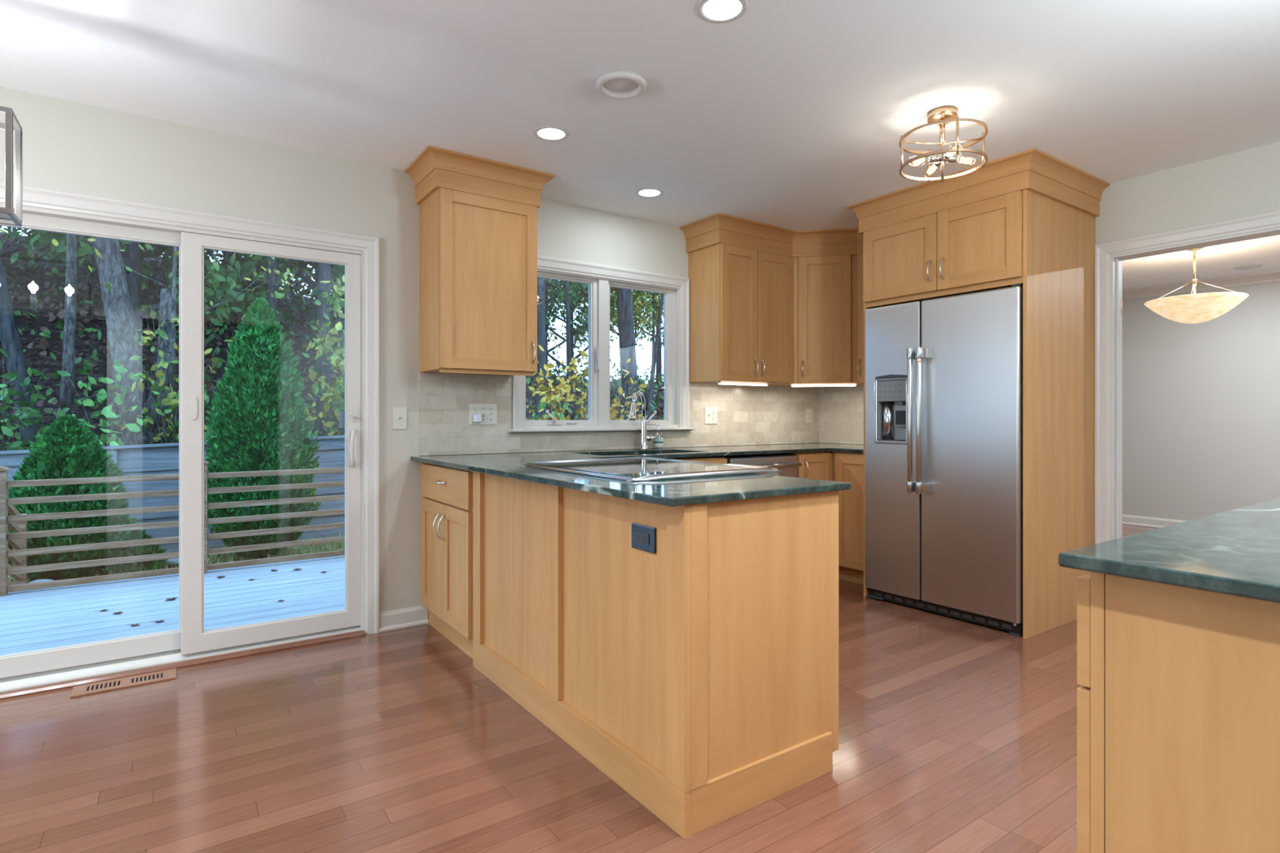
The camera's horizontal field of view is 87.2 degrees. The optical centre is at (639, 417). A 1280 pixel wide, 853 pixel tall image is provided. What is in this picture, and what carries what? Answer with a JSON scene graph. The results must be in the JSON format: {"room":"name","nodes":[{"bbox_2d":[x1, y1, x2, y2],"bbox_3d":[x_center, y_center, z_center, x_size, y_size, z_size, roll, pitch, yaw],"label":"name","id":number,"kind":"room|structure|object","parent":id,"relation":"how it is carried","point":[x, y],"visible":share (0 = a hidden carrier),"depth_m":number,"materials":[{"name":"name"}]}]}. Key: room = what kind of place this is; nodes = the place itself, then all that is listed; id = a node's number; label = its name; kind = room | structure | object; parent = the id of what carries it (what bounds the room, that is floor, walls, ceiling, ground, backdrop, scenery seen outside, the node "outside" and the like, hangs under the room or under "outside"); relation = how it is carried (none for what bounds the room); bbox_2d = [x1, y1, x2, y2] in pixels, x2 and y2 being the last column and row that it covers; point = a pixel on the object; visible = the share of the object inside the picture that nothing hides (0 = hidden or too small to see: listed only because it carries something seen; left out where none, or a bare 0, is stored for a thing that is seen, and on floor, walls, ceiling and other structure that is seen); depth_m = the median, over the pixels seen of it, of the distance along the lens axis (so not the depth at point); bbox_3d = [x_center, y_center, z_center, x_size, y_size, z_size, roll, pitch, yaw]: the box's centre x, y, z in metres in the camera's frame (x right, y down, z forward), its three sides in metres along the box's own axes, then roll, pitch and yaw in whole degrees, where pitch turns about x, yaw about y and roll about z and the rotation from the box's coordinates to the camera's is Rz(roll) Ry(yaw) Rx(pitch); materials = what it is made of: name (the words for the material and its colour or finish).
{"room":"kitchen","nodes":[
{"label":"kitchen","id":0,"kind":"room"},
{"bbox_2d":[0,86,819,612],"bbox_3d":[-1.683,0.149,3.382,7.820,2.938,0.150,0,0,-35],"label":"wall","id":1,"kind":"structure","parent":0,"point":[69,146],"depth_m":3.42,"materials":[{"name":"grey paint"}]},
{"bbox_2d":[0,202,363,692],"bbox_3d":[-2.088,0.125,3.065,1.563,1.986,0.185,0,0,-35],"label":"door","id":2,"kind":"structure","parent":1,"relation":"in","point":[24,669],"depth_m":3.07,"materials":[{"name":"white plastic"}]},
{"bbox_2d":[0,630,364,699],"bbox_3d":[-2.058,1.108,3.012,1.562,0.020,0.034,0,0,-35],"label":"trim","id":3,"kind":"structure","parent":1,"relation":"attached to","point":[62,685],"depth_m":2.99,"materials":[{"name":"white wood"}]},
{"bbox_2d":[0,181,379,634],"bbox_3d":[-2.054,0.091,3.015,1.699,2.054,0.026,0,0,-35],"label":"trim","id":4,"kind":"structure","parent":1,"relation":"attached to","point":[32,196],"depth_m":3.41,"materials":[{"name":"white paint"}]},
{"bbox_2d":[392,407,406,429],"bbox_3d":[-1.273,0.005,3.566,0.072,0.116,0.019,0,0,-35],"label":"light switch","id":5,"kind":"object","parent":1,"relation":"attached to","point":[399,414],"visible":1,"depth_m":3.57,"materials":[{"name":"white plastic"}]},
{"bbox_2d":[378,605,428,632],"bbox_3d":[-1.257,1.068,3.573,0.258,0.100,0.026,0,0,-35],"label":"baseboard","id":6,"kind":"structure","parent":1,"relation":"attached to","point":[398,619],"depth_m":3.57,"materials":[{"name":"white paint"}]},
{"bbox_2d":[404,145,555,376],"bbox_3d":[-0.859,-0.773,3.622,0.690,1.092,0.401,0,0,-35],"label":"upper cabinet","id":7,"kind":"object","parent":1,"relation":"attached to","point":[478,215],"visible":1,"depth_m":3.50,"materials":[{"name":"brown wood"}]},
{"bbox_2d":[511,254,689,429],"bbox_3d":[-0.201,-0.449,4.312,1.325,1.042,0.026,0,0,-35],"label":"trim","id":8,"kind":"structure","parent":1,"relation":"attached to","point":[545,263],"depth_m":4.43,"materials":[{"name":"white paint"}]},
{"bbox_2d":[507,268,694,432],"bbox_3d":[-0.237,-0.406,4.356,1.378,0.992,0.192,0,0,-35],"label":"window","id":9,"kind":"structure","parent":1,"relation":"in","point":[598,420],"depth_m":4.31,"materials":[{"name":"white paint"}]},
{"bbox_2d":[419,372,863,455],"bbox_3d":[0.428,-0.024,4.146,3.244,0.461,1.019,0,0,-35],"label":"tile backsplash","id":10,"kind":"structure","parent":1,"relation":"attached to","point":[748,415],"depth_m":4.71,"materials":[{"name":"beige tile"}]},
{"bbox_2d":[468,404,497,424],"bbox_3d":[-0.890,-0.018,3.823,0.166,0.118,0.019,0,0,-35],"label":"outlet","id":11,"kind":"object","parent":10,"relation":"attached to","point":[488,411],"visible":1,"depth_m":3.83,"materials":[{"name":"white plastic"}]},
{"bbox_2d":[704,407,717,423],"bbox_3d":[0.510,-0.013,4.803,0.118,0.118,0.019,0,0,-35],"label":"outlet","id":12,"kind":"object","parent":10,"relation":"attached to","point":[710,413],"visible":1,"depth_m":4.81,"materials":[{"name":"white plastic"}]},
{"bbox_2d":[805,408,812,423],"bbox_3d":[1.362,-0.010,5.405,0.074,0.118,0.008,0,0,-35],"label":"outlet","id":13,"kind":"object","parent":10,"relation":"attached to","point":[808,411],"visible":1,"depth_m":5.40,"materials":[{"name":"white plastic"}]},
{"bbox_2d":[688,243,792,384],"bbox_3d":[0.727,-0.699,4.750,0.690,0.910,0.373,0,0,-35],"label":"upper cabinet","id":14,"kind":"object","parent":1,"relation":"attached to","point":[741,298],"visible":1,"depth_m":4.59,"materials":[{"name":"brown wood"}]},
{"bbox_2d":[716,381,768,386],"bbox_3d":[0.713,-0.234,4.640,0.450,0.021,0.036,0,0,-35],"label":"light","id":15,"kind":"object","parent":14,"relation":"attached to","point":[734,383],"visible":0.96,"depth_m":4.61,"materials":[{"name":"white plastic"}]},
{"bbox_2d":[679,213,862,257],"bbox_3d":[1.008,-1.235,4.603,1.455,0.169,0.463,0,0,-5],"label":"crown molding","id":16,"kind":"structure","parent":14,"relation":"attached to","point":[717,228],"depth_m":4.67,"materials":[{"name":"brown wood"}]},
{"bbox_2d":[768,254,863,387],"bbox_3d":[1.370,-0.699,5.030,0.683,0.910,0.647,0,0,-35],"label":"upper cabinet","id":17,"kind":"object","parent":1,"relation":"attached to","point":[825,287],"visible":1,"depth_m":4.79,"materials":[{"name":"brown wood"}]},
{"bbox_2d":[790,382,857,386],"bbox_3d":[1.319,-0.234,4.839,0.461,0.021,0.036,0,0,10],"label":"light","id":18,"kind":"object","parent":17,"relation":"attached to","point":[845,384],"visible":1,"depth_m":4.83,"materials":[{"name":"white plastic"}]},
{"bbox_2d":[0,524,1157,852],"bbox_3d":[1.876,1.148,1.679,11.400,0.060,8.600,0,0,-35],"label":"floor","id":19,"kind":"structure","parent":0,"point":[956,735],"depth_m":2.20,"materials":[{"name":"red wood"}]},
{"bbox_2d":[69,668,176,697],"bbox_3d":[-2.161,1.114,2.827,0.350,0.007,0.128,0,0,-35],"label":"floor vent","id":20,"kind":"object","parent":19,"relation":"in","point":[169,674],"visible":1,"depth_m":2.81,"materials":[{"name":"brown wood"}]},
{"bbox_2d":[421,462,473,658],"bbox_3d":[-0.725,0.674,3.501,0.698,0.887,0.745,0,0,-35],"label":"base cabinet","id":21,"kind":"object","parent":19,"relation":"on","point":[446,492],"visible":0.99,"depth_m":3.25,"materials":[{"name":"brown wood"}]},
{"bbox_2d":[472,471,838,839],"bbox_3d":[-0.043,0.674,2.591,0.667,0.887,1.515,0,0,-35],"label":"base cabinet","id":22,"kind":"object","parent":19,"relation":"on","point":[699,674],"visible":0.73,"depth_m":2.04,"materials":[{"name":"brown wood"}]},
{"bbox_2d":[410,443,863,506],"bbox_3d":[0.772,0.220,3.613,3.288,0.022,2.284,0,0,-35],"label":"countertop","id":23,"kind":"structure","parent":22,"relation":"on","point":[693,491],"depth_m":2.32,"materials":[{"name":"green stone"}]},
{"bbox_2d":[627,391,658,449],"bbox_3d":[0.006,0.021,4.309,0.085,0.375,0.309,0,0,33],"label":"faucet","id":24,"kind":"object","parent":23,"relation":"on","point":[644,438],"visible":1,"depth_m":4.34,"materials":[{"name":"silver metal"}]},
{"bbox_2d":[517,457,780,481],"bbox_3d":[0.006,0.215,2.720,0.706,0.051,0.860,0,0,-35],"label":"cooktop","id":25,"kind":"object","parent":23,"relation":"in","point":[628,468],"visible":0.98,"depth_m":2.56,"materials":[{"name":"silver metal"}]},
{"bbox_2d":[604,452,711,459],"bbox_3d":[0.004,0.341,4.049,0.784,0.218,0.404,0,0,-35],"label":"sink","id":26,"kind":"object","parent":23,"relation":"in","point":[669,452],"visible":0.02,"depth_m":4.08,"materials":[{"name":"black"}]},
{"bbox_2d":[653,423,662,446],"bbox_3d":[0.120,0.126,4.460,0.068,0.166,0.068,0,0,-35],"label":"soap bottle","id":27,"kind":"object","parent":23,"relation":"on","point":[658,442],"visible":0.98,"depth_m":4.43,"materials":[{"name":"clear plastic"}]},
{"bbox_2d":[631,523,656,553],"bbox_3d":[0.009,0.352,1.963,0.010,0.074,0.120,0,0,-35],"label":"outlet","id":28,"kind":"object","parent":22,"relation":"attached to","point":[643,537],"visible":1,"depth_m":1.95,"materials":[{"name":"black plastic"}]},
{"bbox_2d":[635,531,648,545],"bbox_3d":[0.006,0.352,1.961,0.003,0.032,0.066,0,0,-35],"label":"receptacle","id":29,"kind":"object","parent":28,"relation":"attached to","point":[642,538],"depth_m":1.96,"materials":[{"name":"grey plastic"}]},
{"bbox_2d":[679,457,727,463],"bbox_3d":[-0.036,0.680,4.038,0.972,0.875,0.657,0,0,-35],"label":"base cabinet","id":30,"kind":"object","parent":19,"relation":"on","point":[717,460],"visible":0.02,"depth_m":4.01,"materials":[{"name":"brown wood"}]},
{"bbox_2d":[711,453,801,477],"bbox_3d":[0.629,0.683,4.482,0.614,0.870,0.679,0,0,-35],"label":"dishwasher","id":31,"kind":"object","parent":19,"relation":"on","point":[788,464],"visible":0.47,"depth_m":4.30,"materials":[{"name":"grey metal"}]},
{"bbox_2d":[779,451,833,480],"bbox_3d":[1.040,0.674,4.791,0.402,0.887,0.657,0,0,-35],"label":"base cabinet","id":32,"kind":"object","parent":19,"relation":"on","point":[819,465],"visible":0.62,"depth_m":4.55,"materials":[{"name":"brown wood"}]},
{"bbox_2d":[831,451,863,584],"bbox_3d":[1.677,0.674,4.646,0.616,0.887,0.410,0,0,-35],"label":"base cabinet","id":33,"kind":"object","parent":19,"relation":"on","point":[848,467],"visible":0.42,"depth_m":4.51,"materials":[{"name":"brown wood"}]},
{"bbox_2d":[865,283,1022,636],"bbox_3d":[1.932,0.218,3.973,0.838,1.800,0.920,0,0,-35],"label":"refrigerator","id":34,"kind":"object","parent":19,"relation":"on","point":[944,375],"visible":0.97,"depth_m":3.71,"materials":[{"name":"grey metal"}]},
{"bbox_2d":[875,374,906,379],"bbox_3d":[1.495,-0.243,3.999,0.012,0.024,0.223,0,0,-35],"label":"dispenser trim","id":35,"kind":"structure","parent":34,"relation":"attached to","point":[877,376],"depth_m":3.99,"materials":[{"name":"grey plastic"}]},
{"bbox_2d":[846,147,1110,639],"bbox_3d":[1.972,-0.101,4.001,0.880,2.437,1.118,0,0,-35],"label":"tall cabinet","id":36,"kind":"object","parent":19,"relation":"on","point":[1027,218],"visible":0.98,"depth_m":3.62,"materials":[{"name":"brown wood"}]},
{"bbox_2d":[1076,571,1279,852],"bbox_3d":[1.623,0.675,1.334,1.810,0.886,0.704,0,0,-35],"label":"base cabinet","id":37,"kind":"object","parent":19,"relation":"on","point":[1178,697],"visible":0.72,"depth_m":0.97,"materials":[{"name":"brown wood"}]},
{"bbox_2d":[1058,497,1279,603],"bbox_3d":[1.628,0.220,1.315,1.925,0.022,0.677,0,0,-35],"label":"countertop","id":38,"kind":"structure","parent":37,"relation":"on","point":[1236,552],"depth_m":1.02,"materials":[{"name":"green stone"}]},
{"bbox_2d":[0,0,1279,290],"bbox_3d":[1.876,-1.370,1.679,11.800,0.100,9.000,0,0,-35],"label":"ceiling","id":39,"kind":"structure","parent":0,"point":[790,114],"depth_m":2.64,"materials":[{"name":"white paint"}]},
{"bbox_2d":[0,106,22,226],"bbox_3d":[-2.106,-0.941,1.688,0.806,0.758,0.154,0,0,-35],"label":"chandelier","id":40,"kind":"object","parent":39,"relation":"hanging from","point":[7,216],"visible":1,"depth_m":1.89,"materials":[{"name":"silver metal"}]},
{"bbox_2d":[533,125,568,141],"bbox_3d":[-0.412,-1.318,3.123,0.166,0.004,0.166,0,0,-35],"label":"recessed light","id":41,"kind":"object","parent":39,"relation":"in","point":[552,133],"visible":1,"depth_m":3.12,"materials":[{"name":"white paint"}]},
{"bbox_2d":[595,69,646,99],"bbox_3d":[-0.074,-1.307,2.651,0.200,0.026,0.200,0,0,-35],"label":"ceiling speaker","id":42,"kind":"object","parent":39,"relation":"attached to","point":[620,84],"visible":1,"depth_m":2.64,"materials":[{"name":"white paint"}]},
{"bbox_2d":[635,187,663,197],"bbox_3d":[0.055,-1.318,3.944,0.166,0.004,0.166,0,0,-35],"label":"recessed light","id":43,"kind":"object","parent":39,"relation":"in","point":[644,192],"visible":1,"depth_m":3.94,"materials":[{"name":"white paint"}]},
{"bbox_2d":[696,0,748,22],"bbox_3d":[0.265,-1.318,2.165,0.166,0.004,0.166,0,0,-35],"label":"recessed light","id":44,"kind":"object","parent":39,"relation":"in","point":[711,11],"visible":1,"depth_m":2.17,"materials":[{"name":"white paint"}]},
{"bbox_2d":[898,105,987,182],"bbox_3d":[1.306,-1.168,2.904,0.349,0.302,0.349,0,0,-35],"label":"ceiling light","id":45,"kind":"object","parent":39,"relation":"attached to","point":[941,116],"visible":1,"depth_m":2.89,"materials":[{"name":"gold metal"}]},
{"bbox_2d":[912,154,937,164],"bbox_3d":[1.223,-1.108,2.905,0.119,0.058,0.098,0,0,-35],"label":"bulb","id":46,"kind":"object","parent":45,"relation":"attached to","point":[932,158],"depth_m":2.89,"materials":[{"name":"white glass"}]},
{"bbox_2d":[927,162,941,173],"bbox_3d":[1.307,-1.108,2.987,0.099,0.058,0.119,0,0,-35],"label":"bulb","id":47,"kind":"object","parent":45,"relation":"attached to","point":[931,169],"depth_m":2.99,"materials":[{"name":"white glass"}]},
{"bbox_2d":[942,146,955,159],"bbox_3d":[1.305,-1.108,2.820,0.099,0.058,0.119,0,0,-35],"label":"bulb","id":48,"kind":"object","parent":45,"relation":"attached to","point":[945,156],"depth_m":2.84,"materials":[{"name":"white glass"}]},
{"bbox_2d":[946,155,972,164],"bbox_3d":[1.390,-1.108,2.903,0.119,0.058,0.098,0,0,-35],"label":"bulb","id":49,"kind":"object","parent":45,"relation":"attached to","point":[954,158],"depth_m":2.89,"materials":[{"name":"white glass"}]},
{"bbox_2d":[1143,247,1248,323],"bbox_3d":[4.265,-1.022,5.172,0.624,0.596,0.624,0,0,-35],"label":"pendant light","id":50,"kind":"object","parent":39,"relation":"hanging from","point":[1194,308],"visible":0.94,"depth_m":5.03,"materials":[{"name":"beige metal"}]},
{"bbox_2d":[830,141,1279,453],"bbox_3d":[2.655,-0.101,3.897,0.120,2.438,3.981,0,0,-35],"label":"wall","id":51,"kind":"structure","parent":0,"point":[1244,183],"depth_m":3.49,"materials":[{"name":"grey paint"}]},
{"bbox_2d":[857,253,863,382],"bbox_3d":[1.776,-0.699,4.692,0.410,0.910,0.372,0,0,-35],"label":"upper cabinet","id":52,"kind":"object","parent":51,"relation":"attached to","point":[860,304],"visible":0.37,"depth_m":4.72,"materials":[{"name":"brown wood"}]},
{"bbox_2d":[1093,209,1279,544],"bbox_3d":[3.012,0.065,3.260,0.026,2.106,1.432,0,0,-35],"label":"trim","id":53,"kind":"structure","parent":51,"relation":"attached to","point":[1103,252],"depth_m":3.79,"materials":[{"name":"white paint"}]},
{"bbox_2d":[1111,226,1279,540],"bbox_3d":[3.072,0.102,3.302,0.124,2.032,1.288,0,0,-35],"label":"door jamb","id":54,"kind":"object","parent":51,"relation":"in","point":[1116,260],"depth_m":3.79,"materials":[{"name":"white paint"}]},
{"bbox_2d":[1122,280,1279,520],"bbox_3d":[4.150,-0.101,5.101,3.950,2.438,5.600,0,0,-35],"label":"wall","id":55,"kind":"structure","parent":0,"point":[1201,401],"depth_m":6.52,"materials":[{"name":"grey paint"}]},
{"bbox_2d":[1122,514,1186,528],"bbox_3d":[5.676,1.068,6.169,0.026,0.100,5.400,0,0,-35],"label":"baseboard","id":56,"kind":"structure","parent":55,"relation":"attached to","point":[1140,521],"depth_m":6.86,"materials":[{"name":"white paint"}]},
{"bbox_2d":[1122,269,1279,300],"bbox_3d":[5.658,-1.275,6.156,0.070,0.090,5.400,0,0,-35],"label":"trim","id":57,"kind":"structure","parent":55,"relation":"attached to","point":[1268,276],"depth_m":6.46,"materials":[{"name":"white paint"}]},
{"label":"outside","id":58,"kind":"structure","parent":0,"visible":0},
{"bbox_2d":[0,231,663,553],"bbox_3d":[-9.299,-1.421,27.241,44.000,5.919,36.700,0,0,-35],"label":"slope","id":59,"kind":"structure","parent":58,"point":[104,366],"depth_m":10.52,"materials":[{"name":"green plant"}]},
{"bbox_2d":[0,228,41,449],"bbox_3d":[-7.533,-2.968,7.354,3.034,7.214,3.642,0,0,-38],"label":"tree","id":60,"kind":"object","parent":59,"relation":"on","point":[11,340],"visible":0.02,"depth_m":7.78,"materials":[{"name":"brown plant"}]},
{"bbox_2d":[0,348,71,450],"bbox_3d":[-6.677,0.301,7.197,1.036,2.036,1.141,0,0,33],"label":"sapling","id":61,"kind":"object","parent":59,"relation":"on","point":[5,393],"visible":0.43,"depth_m":7.20,"materials":[{"name":"green plant"}]},
{"bbox_2d":[58,233,76,408],"bbox_3d":[-7.685,-4.403,8.574,3.898,8.575,4.620,0,0,-11],"label":"tree","id":62,"kind":"object","parent":59,"relation":"on","point":[67,393],"visible":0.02,"depth_m":8.84,"materials":[{"name":"grey plant"}]},
{"bbox_2d":[0,226,164,273],"bbox_3d":[-9.799,-4.941,10.157,3.976,6.551,4.709,0,0,21],"label":"tree","id":63,"kind":"object","parent":59,"relation":"on","point":[30,257],"visible":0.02,"depth_m":10.35,"materials":[{"name":"green plant"}]},
{"bbox_2d":[66,351,163,450],"bbox_3d":[-6.069,0.268,7.595,1.009,2.102,1.040,0,0,15],"label":"sapling","id":64,"kind":"object","parent":59,"relation":"on","point":[113,440],"visible":0.56,"depth_m":7.68,"materials":[{"name":"green plant"}]},
{"bbox_2d":[93,236,171,445],"bbox_3d":[-6.449,-3.490,7.794,4.375,8.592,4.382,0,0,-35],"label":"tree","id":65,"kind":"object","parent":59,"relation":"on","point":[121,328],"visible":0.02,"depth_m":8.21,"materials":[{"name":"grey plant"}]},
{"bbox_2d":[33,235,294,443],"bbox_3d":[-5.712,-1.610,8.217,2.135,5.413,2.262,0,0,17],"label":"tree","id":66,"kind":"object","parent":59,"relation":"on","point":[172,356],"visible":0.26,"depth_m":8.20,"materials":[{"name":"grey plant"}]},
{"bbox_2d":[26,229,305,334],"bbox_3d":[-8.133,-4.549,11.057,4.470,6.446,4.057,0,0,-39],"label":"tree","id":67,"kind":"object","parent":59,"relation":"on","point":[222,282],"visible":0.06,"depth_m":10.79,"materials":[{"name":"green plant"}]},
{"bbox_2d":[113,303,232,444],"bbox_3d":[-5.484,-0.132,7.954,1.221,2.901,1.108,0,0,-35],"label":"sapling","id":68,"kind":"object","parent":59,"relation":"on","point":[160,375],"visible":0.56,"depth_m":7.92,"materials":[{"name":"green plant"}]},
{"bbox_2d":[151,387,254,444],"bbox_3d":[-5.222,0.362,8.240,1.279,1.914,0.999,0,0,-35],"label":"sapling","id":69,"kind":"object","parent":59,"relation":"on","point":[206,397],"visible":0.07,"depth_m":8.03,"materials":[{"name":"green plant"}]},
{"bbox_2d":[140,242,315,320],"bbox_3d":[-7.873,-5.207,11.966,4.736,6.860,5.323,0,0,42],"label":"tree","id":70,"kind":"object","parent":59,"relation":"on","point":[150,264],"visible":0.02,"depth_m":11.69,"materials":[{"name":"green plant"}]},
{"bbox_2d":[147,248,344,355],"bbox_3d":[-5.906,-4.430,12.299,5.334,6.848,4.178,0,0,-2],"label":"tree","id":71,"kind":"object","parent":59,"relation":"on","point":[338,270],"visible":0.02,"depth_m":12.15,"materials":[{"name":"green plant"}]},
{"bbox_2d":[265,256,276,369],"bbox_3d":[-6.143,-5.361,11.213,5.410,9.514,5.450,0,0,26],"label":"tree","id":72,"kind":"object","parent":59,"relation":"on","point":[272,285],"visible":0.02,"depth_m":10.98,"materials":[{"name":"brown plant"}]},
{"bbox_2d":[216,250,344,313],"bbox_3d":[-6.290,-5.712,14.550,4.692,7.977,6.258,0,0,2],"label":"tree","id":73,"kind":"object","parent":59,"relation":"on","point":[298,286],"visible":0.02,"depth_m":13.69,"materials":[{"name":"green plant"}]},
{"bbox_2d":[271,258,332,436],"bbox_3d":[-5.129,-4.204,9.940,5.156,9.236,5.249,0,0,-35],"label":"tree","id":74,"kind":"object","parent":59,"relation":"on","point":[324,269],"visible":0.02,"depth_m":10.02,"materials":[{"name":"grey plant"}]},
{"bbox_2d":[299,268,344,435],"bbox_3d":[-3.929,-0.434,9.224,1.375,3.506,1.561,0,0,-35],"label":"foliage","id":75,"kind":"object","parent":59,"relation":"on","point":[337,394],"visible":0.41,"depth_m":9.04,"materials":[{"name":"green plant"}]},
{"bbox_2d":[0,231,663,450],"bbox_3d":[-2.512,-1.081,14.926,23.207,5.289,8.900,0,0,-35],"label":"leaves","id":76,"kind":"object","parent":59,"relation":"on","point":[43,341],"visible":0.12,"depth_m":11.12,"materials":[{"name":"green plant"}]},
{"bbox_2d":[0,226,663,446],"bbox_3d":[-3.101,-1.660,15.813,23.167,6.333,10.736,0,0,-35],"label":"foliage","id":77,"kind":"object","parent":59,"relation":"on","point":[87,365],"visible":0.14,"depth_m":11.21,"materials":[{"name":"green plant"}]},
{"bbox_2d":[535,277,546,420],"bbox_3d":[-1.730,-4.155,12.543,4.400,9.383,5.057,0,0,-24],"label":"tree","id":78,"kind":"object","parent":59,"relation":"on","point":[541,355],"visible":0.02,"depth_m":12.11,"materials":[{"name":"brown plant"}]},
{"bbox_2d":[564,280,572,420],"bbox_3d":[-1.456,-4.586,13.861,4.180,9.496,6.447,0,0,27],"label":"tree","id":79,"kind":"object","parent":59,"relation":"on","point":[566,283],"visible":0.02,"depth_m":13.58,"materials":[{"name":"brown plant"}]},
{"bbox_2d":[544,278,639,383],"bbox_3d":[-2.570,-3.748,16.625,4.404,5.931,4.045,0,0,25],"label":"tree","id":80,"kind":"object","parent":59,"relation":"on","point":[559,291],"visible":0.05,"depth_m":16.49,"materials":[{"name":"green plant"}]},
{"bbox_2d":[546,280,663,380],"bbox_3d":[-1.968,-3.825,17.945,4.728,5.971,4.256,0,0,-26],"label":"tree","id":81,"kind":"object","parent":59,"relation":"on","point":[637,309],"visible":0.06,"depth_m":17.85,"materials":[{"name":"green plant"}]},
{"bbox_2d":[549,280,663,349],"bbox_3d":[-0.262,-4.373,19.609,5.527,7.164,4.767,0,0,-11],"label":"tree","id":82,"kind":"object","parent":59,"relation":"on","point":[656,308],"visible":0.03,"depth_m":19.47,"materials":[{"name":"green plant"}]},
{"bbox_2d":[581,289,663,386],"bbox_3d":[0.807,-4.701,22.383,5.216,7.526,5.574,0,0,43],"label":"tree","id":83,"kind":"object","parent":59,"relation":"on","point":[659,361],"visible":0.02,"depth_m":22.08,"materials":[{"name":"green plant"}]},
{"bbox_2d":[617,288,639,420],"bbox_3d":[-0.545,-4.585,13.016,5.367,10.659,5.079,0,0,-35],"label":"tree","id":84,"kind":"object","parent":59,"relation":"on","point":[625,314],"visible":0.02,"depth_m":13.13,"materials":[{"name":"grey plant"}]},
{"bbox_2d":[651,292,654,402],"bbox_3d":[0.427,-5.619,17.905,5.218,10.458,5.580,0,0,39],"label":"tree","id":85,"kind":"object","parent":59,"relation":"on","point":[653,293],"visible":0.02,"depth_m":17.92,"materials":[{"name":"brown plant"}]},
{"bbox_2d":[645,293,663,417],"bbox_3d":[0.682,-4.268,16.275,3.784,8.589,3.405,0,0,30],"label":"tree","id":86,"kind":"object","parent":59,"relation":"on","point":[648,407],"visible":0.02,"depth_m":16.06,"materials":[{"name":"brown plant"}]},
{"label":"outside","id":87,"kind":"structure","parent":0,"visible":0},
{"bbox_2d":[8,532,344,583],"bbox_3d":[2.793,1.638,9.962,44.000,0.200,5.499,0,0,-35],"label":"yard","id":88,"kind":"structure","parent":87,"point":[312,547],"depth_m":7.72,"materials":[{"name":"plant"}]},
{"bbox_2d":[8,504,26,585],"bbox_3d":[-4.923,1.000,5.230,0.080,1.074,1.185,0,0,-35],"label":"stair railing","id":89,"kind":"object","parent":88,"relation":"on","point":[15,526],"visible":0.39,"depth_m":5.58,"materials":[{"name":"brown wood"}]},
{"bbox_2d":[8,414,143,581],"bbox_3d":[-5.355,0.751,6.248,1.121,1.575,1.110,0,0,13],"label":"arborvitae","id":90,"kind":"object","parent":88,"relation":"on","point":[67,447],"visible":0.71,"depth_m":6.05,"materials":[{"name":"green plant"}]},
{"bbox_2d":[101,528,168,574],"bbox_3d":[-4.863,1.293,6.487,0.534,0.489,0.564,0,0,-35],"label":"arborvitae","id":91,"kind":"object","parent":88,"relation":"on","point":[143,549],"visible":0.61,"depth_m":6.38,"materials":[{"name":"green plant"}]},
{"bbox_2d":[162,558,178,568],"bbox_3d":[-4.713,1.469,6.894,0.356,0.179,0.249,0,0,-35],"label":"boulder","id":92,"kind":"object","parent":88,"relation":"on","point":[169,562],"visible":0.16,"depth_m":6.77,"materials":[{"name":"grey stone"}]},
{"bbox_2d":[0,435,344,565],"bbox_3d":[-4.220,0.770,8.285,14.675,1.534,0.085,0,0,-35],"label":"fence","id":93,"kind":"object","parent":88,"relation":"on","point":[162,459],"visible":0.02,"depth_m":7.52,"materials":[{"name":"grey wood"}]},
{"bbox_2d":[0,555,344,655],"bbox_3d":[-3.011,1.378,4.303,9.000,0.250,2.882,0,0,-35],"label":"deck","id":94,"kind":"object","parent":88,"relation":"on","point":[32,620],"visible":0.17,"depth_m":4.54,"materials":[{"name":"wood"}]},
{"bbox_2d":[0,461,344,596],"bbox_3d":[-3.028,0.798,5.766,6.058,0.910,0.108,0,0,-35],"label":"deck railing","id":95,"kind":"object","parent":94,"relation":"on","point":[5,501],"visible":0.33,"depth_m":5.18,"materials":[{"name":"brown wood"}]},
{"bbox_2d":[204,296,320,559],"bbox_3d":[-4.043,0.126,7.160,1.199,2.824,1.226,0,0,-10],"label":"arborvitae","id":96,"kind":"object","parent":88,"relation":"on","point":[260,339],"visible":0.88,"depth_m":6.95,"materials":[{"name":"green plant"}]},
{"bbox_2d":[525,377,568,420],"bbox_3d":[-1.137,0.544,7.186,0.995,1.990,0.936,0,0,-35],"label":"sapling","id":97,"kind":"object","parent":88,"relation":"on","point":[544,404],"visible":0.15,"depth_m":7.10,"materials":[{"name":"green plant"}]},
{"bbox_2d":[526,328,633,420],"bbox_3d":[-0.758,0.263,7.907,1.543,2.552,1.351,0,0,-35],"label":"sapling","id":98,"kind":"object","parent":88,"relation":"on","point":[563,388],"visible":0.37,"depth_m":7.67,"materials":[{"name":"yellow plant"}]},
{"bbox_2d":[580,358,648,420],"bbox_3d":[-0.175,0.432,7.898,0.964,2.213,0.761,0,0,-35],"label":"sapling","id":99,"kind":"object","parent":88,"relation":"on","point":[629,380],"visible":0.23,"depth_m":7.79,"materials":[{"name":"yellow plant"}]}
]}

